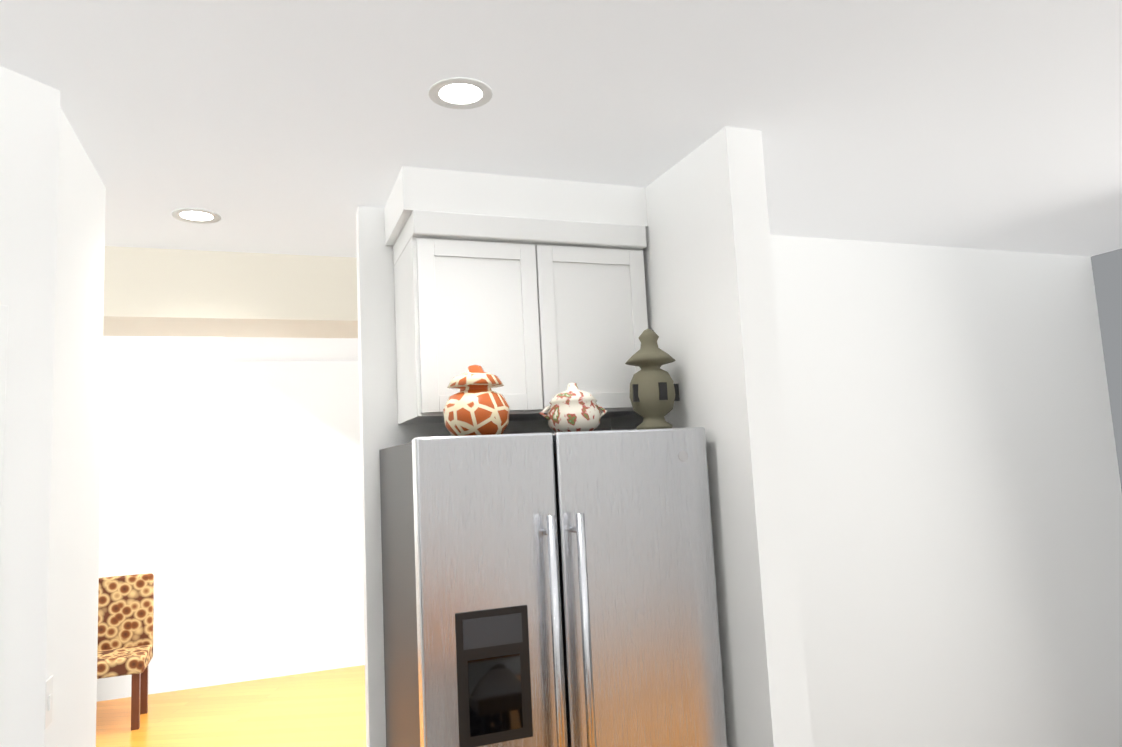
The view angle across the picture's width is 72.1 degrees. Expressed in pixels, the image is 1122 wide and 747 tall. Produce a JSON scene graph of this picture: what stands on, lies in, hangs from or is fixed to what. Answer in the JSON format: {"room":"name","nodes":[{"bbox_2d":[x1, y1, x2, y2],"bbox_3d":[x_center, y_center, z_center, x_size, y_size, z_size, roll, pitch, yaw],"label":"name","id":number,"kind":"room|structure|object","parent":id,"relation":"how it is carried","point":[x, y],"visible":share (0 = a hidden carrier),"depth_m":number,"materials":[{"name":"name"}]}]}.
{"room":"kitchen","nodes":[
{"label":"kitchen","id":0,"kind":"room"},
{"bbox_2d":[0,66,59,746],"bbox_3d":[-1.526,0.576,1.352,0.100,2.740,1.164,-6,-7,24],"label":"wall","id":1,"kind":"structure","parent":0,"point":[29,131],"depth_m":1.87,"materials":[{"name":"paint"}]},
{"bbox_2d":[0,305,8,559],"bbox_3d":[-1.480,0.861,1.244,0.018,2.145,1.037,-6,-7,24],"label":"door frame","id":2,"kind":"structure","parent":1,"relation":"attached to","point":[4,309],"depth_m":1.80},
{"bbox_2d":[44,107,105,746],"bbox_3d":[-2.602,0.672,1.719,2.602,2.740,0.754,0,-7,-21],"label":"wall","id":3,"kind":"structure","parent":0,"point":[72,612],"depth_m":2.25,"materials":[{"name":"paint"}]},
{"bbox_2d":[44,675,52,729],"bbox_3d":[-1.284,0.824,1.934,0.009,0.115,0.070,0,-7,-21],"label":"switch plate","id":4,"kind":"object","parent":3,"relation":"attached to","point":[48,698],"visible":0.69,"depth_m":1.93,"materials":[{"name":"white plastic"}]},
{"bbox_2d":[103,246,357,337],"bbox_3d":[-0.756,0.829,3.896,7.600,2.740,0.500,0,-7,-21],"label":"wall","id":5,"kind":"structure","parent":0,"point":[171,292],"depth_m":3.54,"materials":[{"name":"beige paint"}]},
{"bbox_2d":[96,665,365,746],"bbox_3d":[-0.969,2.112,2.511,9.000,0.100,10.800,0,-7,-21],"label":"floor","id":6,"kind":"structure","parent":0,"point":[325,708],"depth_m":5.61,"materials":[{"name":"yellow wood"}]},
{"bbox_2d":[97,573,153,729],"bbox_3d":[-3.266,2.016,5.585,0.500,1.020,0.500,0,-7,-21],"label":"dining chair","id":7,"kind":"object","parent":6,"relation":"on","point":[125,621],"visible":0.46,"depth_m":5.77,"materials":[{"name":"fabric"}]},
{"bbox_2d":[379,427,727,746],"bbox_3d":[-0.052,1.113,2.553,0.935,1.800,0.858,0,-7,-21],"label":"fridge","id":8,"kind":"object","parent":6,"relation":"on","point":[555,589],"visible":1,"depth_m":2.26,"materials":[{"name":"silver metal"}]},
{"bbox_2d":[443,365,509,435],"bbox_3d":[-0.268,0.086,2.435,0.210,0.230,0.210,0,-7,-21],"label":"cookie jar","id":9,"kind":"object","parent":8,"relation":"on","point":[476,405],"visible":0.98,"depth_m":2.36,"materials":[{"name":"orange ceramic"}]},
{"bbox_2d":[539,382,607,431],"bbox_3d":[0.042,0.114,2.549,0.244,0.170,0.180,0,-7,-21],"label":"tureen","id":10,"kind":"object","parent":8,"relation":"on","point":[572,408],"visible":0.9,"depth_m":2.48,"materials":[{"name":"white ceramic"}]},
{"bbox_2d":[625,329,679,428],"bbox_3d":[0.315,0.020,2.687,0.176,0.360,0.176,0,-7,-21],"label":"stone lantern","id":11,"kind":"object","parent":8,"relation":"on","point":[654,392],"visible":0.96,"depth_m":2.63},
{"bbox_2d":[97,361,364,701],"bbox_3d":[-2.611,1.256,6.800,9.000,2.740,0.100,0,-7,-21],"label":"wall","id":12,"kind":"structure","parent":0,"point":[230,508],"depth_m":6.67,"materials":[{"name":"paint"}]},
{"bbox_2d":[384,166,647,245],"bbox_3d":[-0.183,-0.608,2.992,0.925,0.153,0.440,0,-7,-21],"label":"soffit","id":13,"kind":"structure","parent":0,"point":[425,189],"depth_m":2.78,"materials":[{"name":"paint"}]},
{"bbox_2d":[0,0,1121,360],"bbox_3d":[-1.111,-0.706,2.835,9.000,0.100,10.800,0,-7,-21],"label":"ceiling","id":14,"kind":"structure","parent":0,"point":[288,126],"depth_m":2.27,"materials":[{"name":"paint"}]},
{"bbox_2d":[172,208,220,223],"bbox_3d":[-1.426,-0.616,3.016,0.176,0.005,0.176,0,-7,-21],"label":"recessed light","id":15,"kind":"object","parent":14,"relation":"in","point":[196,215],"visible":1,"depth_m":3.02,"materials":[{"name":"white plastic"}]},
{"bbox_2d":[429,77,492,108],"bbox_3d":[-0.278,-0.775,2.137,0.176,0.005,0.176,0,-7,-21],"label":"recessed light","id":16,"kind":"object","parent":14,"relation":"in","point":[460,93],"visible":1,"depth_m":2.13,"materials":[{"name":"white plastic"}]},
{"bbox_2d":[611,126,812,746],"bbox_3d":[0.476,0.638,2.773,0.135,2.740,1.000,0,-7,-21],"label":"wall","id":17,"kind":"structure","parent":0,"point":[710,299],"depth_m":2.42,"materials":[{"name":"paint"}]},
{"bbox_2d":[356,206,1121,746],"bbox_3d":[1.195,0.700,3.632,4.140,2.740,0.100,0,-7,-21],"label":"wall","id":18,"kind":"structure","parent":0,"point":[956,484],"depth_m":3.85,"materials":[{"name":"paint"}]},
{"bbox_2d":[393,210,647,423],"bbox_3d":[-0.152,-0.184,2.937,0.882,0.700,0.452,0,-7,-21],"label":"upper cabinet","id":19,"kind":"object","parent":18,"relation":"attached to","point":[535,315],"visible":0.77,"depth_m":2.73,"materials":[{"name":"white wood"}]}
]}

